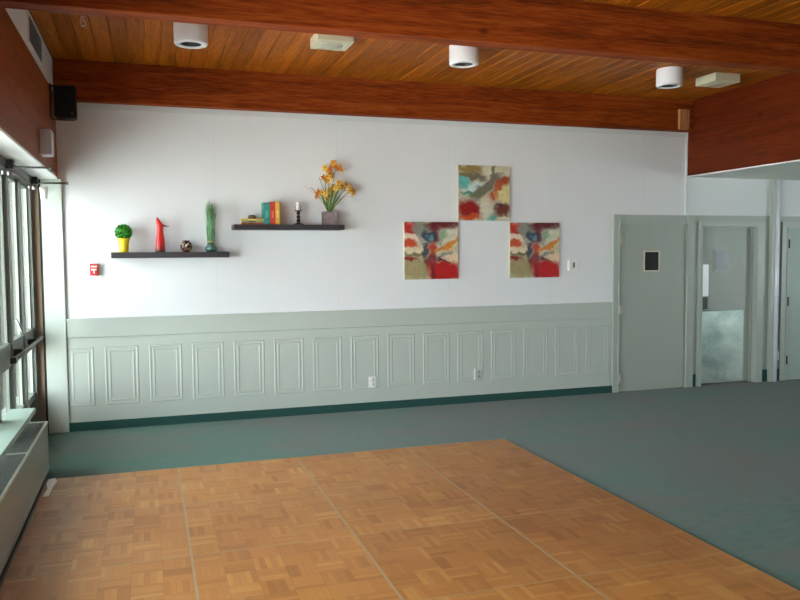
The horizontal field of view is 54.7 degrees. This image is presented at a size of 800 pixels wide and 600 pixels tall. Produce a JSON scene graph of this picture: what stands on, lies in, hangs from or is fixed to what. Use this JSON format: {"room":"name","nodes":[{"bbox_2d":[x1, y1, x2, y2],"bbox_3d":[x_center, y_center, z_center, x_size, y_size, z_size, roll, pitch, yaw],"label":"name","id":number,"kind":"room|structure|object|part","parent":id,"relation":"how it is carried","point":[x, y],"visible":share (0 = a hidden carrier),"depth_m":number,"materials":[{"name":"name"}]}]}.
{"room":"community hall","nodes":[
{"label":"community hall","id":0,"kind":"room"},
{"bbox_2d":[0,379,799,599],"bbox_3d":[4.808,1.430,3.583,13.400,0.119,12.150,-2,4,-18],"label":"floor","id":1,"kind":"structure","parent":0,"point":[718,463],"depth_m":5.00,"materials":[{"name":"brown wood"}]},
{"bbox_2d":[0,479,47,587],"bbox_3d":[-1.747,1.460,3.121,0.015,0.012,5.340,-2,4,-18],"label":"floor strip","id":2,"kind":"object","parent":1,"relation":"on","point":[44,485],"visible":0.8,"depth_m":4.48,"materials":[{"name":"grey plastic"}]},
{"bbox_2d":[0,421,49,575],"bbox_3d":[-1.540,1.333,2.040,0.251,0.393,7.975,-2,4,-18],"label":"heater","id":3,"kind":"object","parent":1,"relation":"on","point":[24,468],"visible":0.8,"depth_m":4.71,"materials":[{"name":"grey metal"}]},
{"bbox_2d":[0,454,24,494],"bbox_3d":[-2.325,1.038,4.414,0.218,0.074,0.972,-2,4,-18],"label":"grille","id":4,"kind":"object","parent":3,"relation":"attached to","point":[12,467],"depth_m":4.52,"materials":[{"name":"grey metal"}]},
{"bbox_3d":[-1.542,1.143,2.028,0.251,0.013,7.973,-2,4,-18],"label":"trim","id":5,"kind":"part","parent":3,"relation":"part of","materials":[{"name":"white metal"}]},
{"bbox_2d":[7,422,44,452],"bbox_3d":[-2.631,0.984,5.348,0.218,0.074,0.939,-2,4,-18],"label":"grille","id":6,"kind":"object","parent":3,"relation":"attached to","point":[31,439],"depth_m":5.34,"materials":[{"name":"grey metal"}]},
{"bbox_2d":[43,478,56,496],"bbox_3d":[-2.453,1.311,5.418,0.065,0.005,0.445,-2,4,-18],"label":"tape strip","id":7,"kind":"object","parent":1,"relation":"on","point":[51,482],"visible":1,"depth_m":5.45,"materials":[{"name":"white plastic"}]},
{"bbox_2d":[772,179,780,381],"bbox_3d":[4.686,-0.233,9.625,0.062,2.514,0.062,-2,4,-18],"label":"pipe","id":8,"kind":"object","parent":1,"relation":"on","point":[778,187],"visible":1,"depth_m":9.60,"materials":[{"name":"white metal"}]},
{"bbox_2d":[29,0,799,99],"bbox_3d":[4.754,-2.033,3.365,13.520,0.060,12.150,-2,4,-18],"label":"ceiling","id":9,"kind":"structure","parent":0,"point":[103,38],"depth_m":6.94,"materials":[{"name":"brown wood"}]},
{"bbox_2d":[79,16,85,26],"bbox_3d":[-2.342,-2.053,5.708,0.044,0.078,0.026,0,4,15],"label":"ceiling hook","id":10,"kind":"object","parent":9,"relation":"hanging from","point":[83,17],"visible":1,"depth_m":5.70,"materials":[{"name":"metal"}]},
{"bbox_2d":[173,22,207,48],"bbox_3d":[-1.593,-2.026,5.893,0.252,0.164,0.252,-2,4,-18],"label":"recessed light","id":11,"kind":"object","parent":9,"relation":"in","point":[186,35],"visible":0.94,"depth_m":5.80,"materials":[{"name":"white metal"}]},
{"bbox_2d":[310,34,353,50],"bbox_3d":[-0.550,-2.096,6.257,0.296,0.084,0.296,-2,4,-18],"label":"square ceiling light","id":12,"kind":"object","parent":9,"relation":"attached to","point":[317,41],"visible":0.91,"depth_m":6.18,"materials":[{"name":"beige plastic"}]},
{"bbox_2d":[314,41,349,50],"bbox_3d":[-0.550,-2.057,6.260,0.250,0.005,0.236,-2,4,-18],"label":"diffuser","id":13,"kind":"object","parent":12,"relation":"attached to","point":[322,45],"depth_m":6.24,"materials":[{"name":"white plastic"}]},
{"bbox_2d":[0,0,799,72],"bbox_3d":[1.000,-1.941,5.435,6.880,0.358,0.140,-2,4,-18],"label":"ceiling beam","id":14,"kind":"structure","parent":9,"relation":"attached to","point":[571,27],"depth_m":5.29,"materials":[{"name":"brown wood"}]},
{"bbox_2d":[449,45,478,67],"bbox_3d":[0.544,-2.083,6.583,0.252,0.164,0.252,-2,4,-18],"label":"ceiling light","id":15,"kind":"object","parent":9,"relation":"in","point":[459,56],"visible":0.94,"depth_m":6.49,"materials":[{"name":"white metal"}]},
{"bbox_2d":[656,66,683,88],"bbox_3d":[2.615,-2.154,7.503,0.252,0.164,0.252,-2,4,-18],"label":"ceiling light","id":16,"kind":"object","parent":9,"relation":"in","point":[671,77],"visible":1,"depth_m":7.41,"materials":[{"name":"white metal"}]},
{"bbox_2d":[696,72,739,87],"bbox_3d":[3.209,-2.218,7.818,0.296,0.084,0.296,-2,4,-18],"label":"square ceiling light","id":17,"kind":"object","parent":9,"relation":"attached to","point":[717,79],"visible":1,"depth_m":7.72,"materials":[{"name":"beige plastic"}]},
{"bbox_2d":[701,81,734,87],"bbox_3d":[3.210,-2.179,7.820,0.250,0.005,0.236,-2,4,-18],"label":"diffuser","id":18,"kind":"object","parent":17,"relation":"attached to","point":[713,84],"depth_m":7.81,"materials":[{"name":"white plastic"}]},
{"bbox_2d":[56,109,799,379],"bbox_3d":[3.045,-0.741,9.230,13.345,3.600,0.200,-2,4,-18],"label":"wall","id":19,"kind":"structure","parent":0,"point":[134,169],"depth_m":7.89,"materials":[{"name":"white paint"}]},
{"bbox_2d":[0,381,1,422],"bbox_3d":[-2.527,0.219,4.501,0.063,2.335,1.700,-2,4,-18],"label":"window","id":20,"kind":"structure","parent":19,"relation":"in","point":[0,381],"depth_m":5.33,"materials":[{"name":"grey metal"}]},
{"bbox_2d":[2,396,30,421],"bbox_3d":[-1.556,0.401,1.362,0.220,2.335,12.000,-2,4,-18],"label":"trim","id":21,"kind":"structure","parent":19,"relation":"attached to","point":[17,397],"depth_m":6.59,"materials":[{"name":"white paint"}]},
{"bbox_2d":[0,408,35,461],"bbox_3d":[-1.570,1.052,1.965,0.171,0.038,8.080,-2,4,-18],"label":"window sill","id":22,"kind":"structure","parent":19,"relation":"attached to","point":[14,422],"depth_m":5.21,"materials":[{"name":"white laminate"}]},
{"bbox_2d":[0,155,48,432],"bbox_3d":[-1.506,0.396,1.442,0.185,2.335,12.120,-2,4,-18],"label":"trim","id":23,"kind":"structure","parent":19,"relation":"attached to","point":[25,178],"depth_m":7.05,"materials":[{"name":"wood"}]},
{"bbox_2d":[0,171,16,413],"bbox_3d":[-2.887,0.155,5.602,0.063,2.335,0.620,-2,4,-18],"label":"window","id":24,"kind":"structure","parent":23,"relation":"attached to","point":[7,348],"depth_m":5.81,"materials":[{"name":"clear glass"}]},
{"bbox_3d":[-2.885,0.005,5.554,0.019,1.840,0.545,-2,4,-18],"label":"sash","id":25,"kind":"part","parent":24,"relation":"part of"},
{"bbox_2d":[10,319,43,363],"bbox_3d":[-3.038,0.276,6.276,0.089,0.274,1.600,-2,4,-18],"label":"operator","id":26,"kind":"object","parent":24,"relation":"attached to","point":[18,353],"visible":1,"depth_m":6.11,"materials":[{"name":"grey metal"}]},
{"bbox_3d":[-3.001,0.271,6.177,0.040,0.251,0.184,0,3,2],"label":"crank arm","id":27,"kind":"part","parent":26,"relation":"part of","materials":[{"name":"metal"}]},
{"bbox_3d":[-3.020,0.386,6.309,0.032,0.042,1.560,-2,4,-18],"label":"rod","id":28,"kind":"part","parent":26,"relation":"part of","materials":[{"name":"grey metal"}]},
{"bbox_2d":[8,176,28,408],"bbox_3d":[-3.079,0.121,6.190,0.063,2.335,0.620,-2,4,-18],"label":"window","id":29,"kind":"structure","parent":23,"relation":"attached to","point":[19,343],"depth_m":6.39,"materials":[{"name":"clear glass"}]},
{"bbox_3d":[-3.077,-0.029,6.143,0.019,1.840,0.545,-2,4,-18],"label":"sash","id":30,"kind":"part","parent":29,"relation":"part of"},
{"bbox_2d":[1,159,52,175],"bbox_3d":[-2.728,-0.960,5.621,0.377,0.110,0.180,-2,4,-18],"label":"curtain rod bracket","id":31,"kind":"object","parent":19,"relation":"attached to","point":[10,165],"visible":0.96,"depth_m":5.60,"materials":[{"name":"grey metal"}]},
{"bbox_3d":[-2.719,-0.965,5.624,0.357,0.024,0.023,-2,4,-18],"label":"rod","id":32,"kind":"part","parent":31,"relation":"part of","materials":[{"name":"grey metal"}]},
{"bbox_2d":[0,127,57,178],"bbox_3d":[-1.442,-1.155,1.310,0.364,0.775,12.000,-2,4,-18],"label":"trim","id":33,"kind":"structure","parent":19,"relation":"attached to","point":[10,148],"depth_m":5.46,"materials":[{"name":"white paint"}]},
{"bbox_2d":[0,6,57,176],"bbox_3d":[-1.282,-1.162,1.361,0.020,0.750,12.000,-2,4,-18],"label":"ceiling beam","id":34,"kind":"structure","parent":19,"relation":"attached to","point":[24,90],"depth_m":5.12,"materials":[{"name":"brown wood"}]},
{"bbox_2d":[21,183,38,421],"bbox_3d":[-3.272,0.087,6.779,0.063,2.335,0.620,-2,4,-18],"label":"window","id":35,"kind":"structure","parent":19,"relation":"in","point":[26,193],"depth_m":6.99,"materials":[{"name":"clear glass"}]},
{"bbox_3d":[-3.270,-0.063,6.731,0.019,1.840,0.545,-2,4,-18],"label":"sash","id":36,"kind":"part","parent":35,"relation":"part of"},
{"bbox_2d":[31,185,45,421],"bbox_3d":[-3.325,0.066,7.139,0.060,2.335,0.140,-2,4,-18],"label":"trim","id":37,"kind":"structure","parent":19,"relation":"attached to","point":[34,193],"depth_m":7.07,"materials":[{"name":"brown paint"}]},
{"bbox_2d":[39,129,53,156],"bbox_3d":[-2.741,-1.218,6.008,0.084,0.195,0.170,-2,4,-18],"label":"junction box","id":38,"kind":"object","parent":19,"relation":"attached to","point":[46,135],"visible":1,"depth_m":5.93,"materials":[{"name":"white plastic"}]},
{"bbox_2d":[28,177,68,189],"bbox_3d":[-3.136,-1.031,6.853,0.369,0.110,0.180,-2,4,-18],"label":"curtain rod bracket","id":39,"kind":"object","parent":19,"relation":"attached to","point":[35,181],"visible":0.77,"depth_m":6.83,"materials":[{"name":"grey metal"}]},
{"bbox_2d":[39,185,47,198],"bbox_3d":[-3.154,-0.957,6.852,0.072,0.129,0.072,-2,4,-18],"label":"cup","id":40,"kind":"object","parent":39,"relation":"hanging from","point":[43,190],"visible":1,"depth_m":6.83,"materials":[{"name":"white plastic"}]},
{"bbox_3d":[-3.127,-1.036,6.856,0.349,0.024,0.023,-2,4,-18],"label":"rod","id":41,"kind":"part","parent":39,"relation":"part of","materials":[{"name":"grey metal"}]},
{"bbox_2d":[40,179,68,432],"bbox_3d":[-3.174,0.066,7.120,0.175,2.335,0.030,-2,4,-18],"label":"trim","id":42,"kind":"structure","parent":19,"relation":"attached to","point":[51,207],"depth_m":7.11,"materials":[{"name":"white paint"}]},
{"bbox_2d":[49,83,76,120],"bbox_3d":[-2.924,-1.715,6.738,0.214,0.297,0.195,-2,4,-18],"label":"wall speaker","id":43,"kind":"object","parent":19,"relation":"attached to","point":[65,97],"visible":1,"depth_m":6.66,"materials":[{"name":"black plastic"}]},
{"bbox_2d":[55,86,74,115],"bbox_3d":[-2.882,-1.712,6.659,0.158,0.242,0.013,-2,4,-18],"label":"speaker grille","id":44,"kind":"object","parent":43,"relation":"attached to","point":[64,95],"depth_m":6.65,"materials":[{"name":"black fabric"}]},
{"bbox_2d":[90,264,98,275],"bbox_3d":[-2.846,-0.283,7.199,0.072,0.110,0.045,-2,4,-18],"label":"fire alarm","id":45,"kind":"object","parent":19,"relation":"attached to","point":[93,267],"visible":1,"depth_m":7.18,"materials":[{"name":"red plastic"}]},
{"bbox_2d":[111,252,228,257],"bbox_3d":[-2.162,-0.426,7.312,1.057,0.054,0.239,-2,4,-18],"label":"floating shelf","id":46,"kind":"object","parent":19,"relation":"attached to","point":[113,254],"visible":1,"depth_m":7.19,"materials":[{"name":"black laminate"}]},
{"bbox_2d":[114,224,132,251],"bbox_3d":[-2.561,-0.575,7.174,0.165,0.266,0.166,-2,4,-18],"label":"potted topiary","id":47,"kind":"object","parent":46,"relation":"on","point":[123,233],"visible":0.95,"depth_m":7.13,"materials":[{"name":"green plant"}]},
{"bbox_2d":[117,238,129,251],"bbox_3d":[-2.561,-0.507,7.177,0.116,0.130,0.116,-2,4,-18],"label":"pot","id":48,"kind":"object","parent":47,"relation":"attached to","point":[123,243],"depth_m":7.14,"materials":[{"name":"yellow ceramic"}]},
{"bbox_2d":[155,218,168,251],"bbox_3d":[-2.236,-0.613,7.277,0.134,0.326,0.078,-2,4,-18],"label":"bird figurine","id":49,"kind":"object","parent":46,"relation":"on","point":[160,241],"visible":0.98,"depth_m":7.25,"materials":[{"name":"red ceramic"}]},
{"bbox_2d":[180,240,191,251],"bbox_3d":[-2.029,-0.511,7.351,0.112,0.109,0.112,-2,4,-18],"label":"ball","id":50,"kind":"object","parent":46,"relation":"on","point":[186,245],"visible":0.98,"depth_m":7.32,"materials":[{"name":"brown metal"}]},
{"bbox_2d":[203,201,216,251],"bbox_3d":[-1.815,-0.714,7.406,0.124,0.505,0.124,-2,4,-18],"label":"arrangement","id":51,"kind":"object","parent":46,"relation":"on","point":[210,230],"visible":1,"depth_m":7.38,"materials":[{"name":"green glass"}]},
{"bbox_2d":[231,224,344,230],"bbox_3d":[-1.101,-0.716,7.642,1.083,0.050,0.239,-2,4,-18],"label":"floating shelf","id":52,"kind":"object","parent":19,"relation":"attached to","point":[234,226],"visible":1,"depth_m":7.51,"materials":[{"name":"black laminate"}]},
{"bbox_2d":[261,203,269,223],"bbox_3d":[-1.312,-0.841,7.561,0.060,0.212,0.151,-2,4,-18],"label":"book","id":53,"kind":"object","parent":52,"relation":"on","point":[265,207],"visible":0.91,"depth_m":7.49,"materials":[{"name":"paper"}]},
{"bbox_2d":[269,202,274,223],"bbox_3d":[-1.258,-0.845,7.578,0.050,0.218,0.153,-2,4,-18],"label":"book","id":54,"kind":"object","parent":52,"relation":"on","point":[272,204],"visible":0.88,"depth_m":7.50,"materials":[{"name":"paper"}]},
{"bbox_2d":[275,202,279,223],"bbox_3d":[-1.214,-0.848,7.592,0.040,0.222,0.151,-2,4,-18],"label":"book","id":55,"kind":"object","parent":52,"relation":"on","point":[277,211],"visible":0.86,"depth_m":7.52,"materials":[{"name":"paper"}]},
{"bbox_2d":[293,206,303,224],"bbox_3d":[-1.007,-0.836,7.667,0.108,0.185,0.108,-2,4,-18],"label":"candlestick","id":56,"kind":"object","parent":52,"relation":"on","point":[297,211],"visible":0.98,"depth_m":7.65,"materials":[{"name":"metal"}]},
{"bbox_2d":[296,202,299,209],"bbox_3d":[-1.012,-0.929,7.659,0.039,0.094,0.039,-2,4,-18],"label":"pillar candle","id":57,"kind":"object","parent":56,"relation":"on","point":[297,203],"visible":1,"depth_m":7.64,"materials":[{"name":"beige wax"}]},
{"bbox_3d":[-1.007,-0.823,7.667,0.040,0.108,0.040,-2,4,-18],"label":"stem","id":58,"kind":"part","parent":56,"relation":"part of","materials":[{"name":"metal"}]},
{"bbox_2d":[304,160,355,224],"bbox_3d":[-0.676,-1.076,7.756,0.585,0.648,0.136,-2,4,-18],"label":"potted orchid","id":59,"kind":"object","parent":52,"relation":"on","point":[329,217],"visible":1,"depth_m":7.73,"materials":[{"name":"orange plant"}]},
{"bbox_3d":[-0.711,-0.819,7.764,0.126,0.135,0.126,-2,4,-18],"label":"planter","id":60,"kind":"part","parent":59,"relation":"part of","materials":[{"name":"grey stone"}]},
{"bbox_3d":[-1.440,-0.741,7.527,0.222,0.018,0.156,-2,4,-18],"label":"book","id":61,"kind":"object","parent":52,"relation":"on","visible":0},
{"bbox_2d":[240,221,263,222],"bbox_3d":[-1.440,-0.760,7.526,0.210,0.018,0.151,-2,4,-18],"label":"book","id":62,"kind":"object","parent":61,"relation":"on","point":[240,221],"visible":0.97,"depth_m":7.46,"materials":[{"name":"paper"}]},
{"bbox_2d":[239,219,263,220],"bbox_3d":[-1.441,-0.778,7.524,0.222,0.018,0.153,-2,4,-18],"label":"book","id":63,"kind":"object","parent":62,"relation":"on","point":[239,219],"visible":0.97,"depth_m":7.45,"materials":[{"name":"paper"}]},
{"bbox_2d":[248,215,255,218],"bbox_3d":[-1.437,-0.808,7.522,0.085,0.040,0.085,-2,4,-18],"label":"bronze ornament","id":64,"kind":"object","parent":63,"relation":"on","point":[249,216],"visible":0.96,"depth_m":7.49,"materials":[{"name":"gold metal"}]},
{"bbox_2d":[66,302,612,422],"bbox_3d":[-0.311,0.627,8.091,5.840,1.056,0.028,-2,4,-18],"label":"wainscoting","id":65,"kind":"structure","parent":19,"relation":"attached to","point":[123,375],"depth_m":7.93,"materials":[{"name":"green paint"}]},
{"bbox_3d":[-2.975,0.719,7.223,0.230,0.555,0.004,-2,4,-18],"label":"wainscot panel","id":66,"kind":"part","parent":65,"relation":"part of","materials":[{"name":"green paint"}]},
{"bbox_3d":[-2.632,0.710,7.334,0.302,0.555,0.004,-2,4,-18],"label":"wainscot panel","id":67,"kind":"part","parent":65,"relation":"part of","materials":[{"name":"green paint"}]},
{"bbox_3d":[-2.254,0.699,7.457,0.302,0.555,0.004,-2,4,-18],"label":"wainscot panel","id":68,"kind":"part","parent":65,"relation":"part of","materials":[{"name":"green paint"}]},
{"bbox_3d":[-1.876,0.689,7.580,0.302,0.555,0.004,-2,4,-18],"label":"wainscot panel","id":69,"kind":"part","parent":65,"relation":"part of","materials":[{"name":"green paint"}]},
{"bbox_3d":[-1.498,0.679,7.703,0.302,0.555,0.004,-2,4,-18],"label":"wainscot panel","id":70,"kind":"part","parent":65,"relation":"part of","materials":[{"name":"green paint"}]},
{"bbox_3d":[-1.120,0.669,7.826,0.302,0.555,0.004,-2,4,-18],"label":"wainscot panel","id":71,"kind":"part","parent":65,"relation":"part of","materials":[{"name":"green paint"}]},
{"bbox_3d":[-0.743,0.658,7.949,0.302,0.555,0.004,-2,4,-18],"label":"wainscot panel","id":72,"kind":"part","parent":65,"relation":"part of","materials":[{"name":"green paint"}]},
{"bbox_3d":[-0.365,0.648,8.072,0.302,0.555,0.004,-2,4,-18],"label":"wainscot panel","id":73,"kind":"part","parent":65,"relation":"part of","materials":[{"name":"green paint"}]},
{"bbox_3d":[0.013,0.638,8.195,0.302,0.555,0.004,-2,4,-18],"label":"wainscot panel","id":74,"kind":"part","parent":65,"relation":"part of","materials":[{"name":"green paint"}]},
{"bbox_3d":[0.391,0.628,8.319,0.302,0.555,0.004,-2,4,-18],"label":"wainscot panel","id":75,"kind":"part","parent":65,"relation":"part of","materials":[{"name":"green paint"}]},
{"bbox_3d":[0.769,0.618,8.442,0.302,0.555,0.004,-2,4,-18],"label":"wainscot panel","id":76,"kind":"part","parent":65,"relation":"part of","materials":[{"name":"green paint"}]},
{"bbox_3d":[1.147,0.607,8.565,0.302,0.555,0.004,-2,4,-18],"label":"wainscot panel","id":77,"kind":"part","parent":65,"relation":"part of","materials":[{"name":"green paint"}]},
{"bbox_3d":[1.525,0.597,8.688,0.302,0.555,0.004,-2,4,-18],"label":"wainscot panel","id":78,"kind":"part","parent":65,"relation":"part of","materials":[{"name":"green paint"}]},
{"bbox_3d":[1.902,0.587,8.811,0.302,0.555,0.004,-2,4,-18],"label":"wainscot panel","id":79,"kind":"part","parent":65,"relation":"part of","materials":[{"name":"green paint"}]},
{"bbox_3d":[2.280,0.577,8.934,0.302,0.555,0.004,-2,4,-18],"label":"wainscot panel","id":80,"kind":"part","parent":65,"relation":"part of","materials":[{"name":"green paint"}]},
{"bbox_2d":[69,386,611,431],"bbox_3d":[-0.306,1.113,8.115,5.840,0.082,0.010,-2,4,-18],"label":"baseboard","id":81,"kind":"structure","parent":19,"relation":"attached to","point":[252,414],"depth_m":7.96,"materials":[{"name":"green rubber"}]},
{"bbox_2d":[369,376,375,387],"bbox_3d":[-0.291,0.859,8.103,0.074,0.120,0.013,-2,4,-18],"label":"wall outlet","id":82,"kind":"object","parent":19,"relation":"attached to","point":[372,379],"visible":1,"depth_m":8.10,"materials":[{"name":"white plastic"}]},
{"bbox_2d":[52,57,693,131],"bbox_3d":[0.147,-2.081,8.041,6.880,0.380,0.110,-2,4,-18],"label":"ceiling beam","id":83,"kind":"structure","parent":19,"relation":"attached to","point":[93,81],"depth_m":7.79,"materials":[{"name":"brown wood"}]},
{"bbox_2d":[77,102,687,313],"bbox_3d":[0.142,-0.905,8.155,6.880,1.980,0.020,-2,4,-18],"label":"trim","id":84,"kind":"structure","parent":19,"relation":"attached to","point":[96,106],"depth_m":7.97,"materials":[{"name":"white paint"}]},
{"bbox_2d":[403,222,457,279],"bbox_3d":[0.331,-0.526,8.230,0.607,0.606,0.031,-2,4,-18],"label":"canvas painting","id":85,"kind":"object","parent":19,"relation":"attached to","point":[430,248],"visible":1,"depth_m":8.21},
{"bbox_2d":[474,368,480,379],"bbox_3d":[0.853,0.811,8.472,0.085,0.124,0.017,-2,4,-18],"label":"wall outlet","id":86,"kind":"object","parent":19,"relation":"attached to","point":[477,372],"visible":1,"depth_m":8.47,"materials":[{"name":"white plastic"}]},
{"bbox_2d":[457,165,509,220],"bbox_3d":[0.909,-1.156,8.383,0.604,0.592,0.031,-2,4,-18],"label":"canvas painting","id":87,"kind":"object","parent":19,"relation":"attached to","point":[483,191],"visible":1,"depth_m":8.36},
{"bbox_2d":[509,223,559,277],"bbox_3d":[1.496,-0.554,8.610,0.609,0.608,0.031,-2,4,-18],"label":"canvas painting","id":88,"kind":"object","parent":19,"relation":"attached to","point":[533,247],"visible":1,"depth_m":8.59},
{"bbox_2d":[567,259,577,270],"bbox_3d":[1.958,-0.397,8.767,0.116,0.126,0.039,-2,4,-18],"label":"wall switch","id":89,"kind":"object","parent":19,"relation":"attached to","point":[572,263],"visible":1,"depth_m":8.76,"materials":[{"name":"white plastic"}]},
{"bbox_3d":[1.930,-0.395,8.742,0.030,0.110,0.010,-2,4,-18],"label":"panel","id":90,"kind":"part","parent":89,"relation":"part of","materials":[{"name":"white plastic"}]},
{"bbox_2d":[612,215,694,392],"bbox_3d":[2.995,0.035,9.123,1.115,2.065,0.058,-2,4,-18],"label":"door","id":91,"kind":"structure","parent":19,"relation":"in","point":[653,255],"depth_m":9.13,"materials":[{"name":"green paint"}]},
{"bbox_2d":[678,109,689,129],"bbox_3d":[3.295,-2.096,8.987,0.130,0.230,0.043,-2,4,-18],"label":"wood block","id":92,"kind":"object","parent":19,"relation":"attached to","point":[683,114],"visible":1,"depth_m":8.97,"materials":[{"name":"brown wood"}]},
{"bbox_2d":[696,222,764,386],"bbox_3d":[4.032,0.040,9.525,0.985,1.990,0.138,-2,4,-18],"label":"door","id":93,"kind":"structure","parent":19,"relation":"in","point":[730,255],"depth_m":9.55,"materials":[{"name":"green paint"}]},
{"bbox_3d":[3.693,-0.239,9.419,0.144,0.385,0.009,-2,4,-18],"label":"push plate","id":94,"kind":"part","parent":93,"relation":"part of","materials":[{"name":"silver metal"}]},
{"bbox_3d":[3.954,0.570,9.552,0.685,0.870,0.007,-2,4,-18],"label":"kick plate","id":95,"kind":"part","parent":93,"relation":"part of","materials":[{"name":"silver metal"}]},
{"bbox_2d":[692,369,778,386],"bbox_3d":[4.154,0.958,9.574,1.310,0.150,0.022,-2,4,-18],"label":"baseboard","id":96,"kind":"structure","parent":19,"relation":"attached to","point":[764,372],"depth_m":9.69,"materials":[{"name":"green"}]},
{"bbox_2d":[687,160,799,179],"bbox_3d":[8.315,-1.215,4.184,6.224,0.045,12.597,-2,4,-18],"label":"ceiling","id":97,"kind":"structure","parent":19,"relation":"attached to","point":[788,170],"depth_m":8.75,"materials":[{"name":"white paint"}]},
{"bbox_2d":[688,73,799,175],"bbox_3d":[5.279,-1.589,3.484,0.030,0.890,12.000,-2,4,-18],"label":"beam","id":98,"kind":"structure","parent":19,"relation":"attached to","point":[758,123],"depth_m":8.25,"materials":[{"name":"brown wood"}]},
{"bbox_2d":[693,215,799,373],"bbox_3d":[6.425,-0.109,10.257,6.115,1.965,0.018,-2,4,-18],"label":"trim","id":99,"kind":"structure","parent":19,"relation":"attached to","point":[698,218],"depth_m":9.60,"materials":[{"name":"green paint"}]},
{"bbox_2d":[766,179,776,381],"bbox_3d":[4.622,-0.234,9.638,0.050,2.515,0.060,-2,4,-18],"label":"trim","id":100,"kind":"structure","parent":19,"relation":"attached to","point":[773,183],"depth_m":9.61,"materials":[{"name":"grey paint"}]},
{"bbox_2d":[778,222,799,380],"bbox_3d":[5.303,0.010,9.878,1.110,1.990,0.055,-2,4,-18],"label":"door","id":101,"kind":"structure","parent":19,"relation":"in","point":[789,313],"depth_m":9.75,"materials":[{"name":"green paint"}]},
{"bbox_3d":[-1.429,-1.707,1.282,0.280,0.330,12.000,-2,4,-18],"label":"wall","id":102,"kind":"structure","parent":0,"visible":0},
{"bbox_2d":[5,8,52,90],"bbox_3d":[-1.288,-1.686,1.329,0.016,0.300,12.000,-2,4,-18],"label":"trim","id":103,"kind":"structure","parent":102,"relation":"attached to","point":[18,16],"depth_m":5.55,"materials":[{"name":"white paint"}]},
{"bbox_2d":[27,11,42,65],"bbox_3d":[-2.744,-1.956,5.821,0.010,0.216,0.740,-2,4,-18],"label":"air vent","id":104,"kind":"object","parent":102,"relation":"attached to","point":[34,38],"visible":1,"depth_m":5.77,"materials":[{"name":"grey metal"}]},
{"bbox_3d":[-19.225,2.367,-8.520,39.570,0.100,60.000,-2,4,-18],"label":"ground","id":105,"kind":"structure","parent":0,"visible":0},
{"bbox_2d":[0,182,29,409],"bbox_3d":[-4.322,-0.357,7.247,1.604,3.220,0.270,-2,4,-18],"label":"window","id":106,"kind":"structure","parent":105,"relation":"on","point":[2,379],"depth_m":7.34,"materials":[{"name":"clear glass"}]}
]}

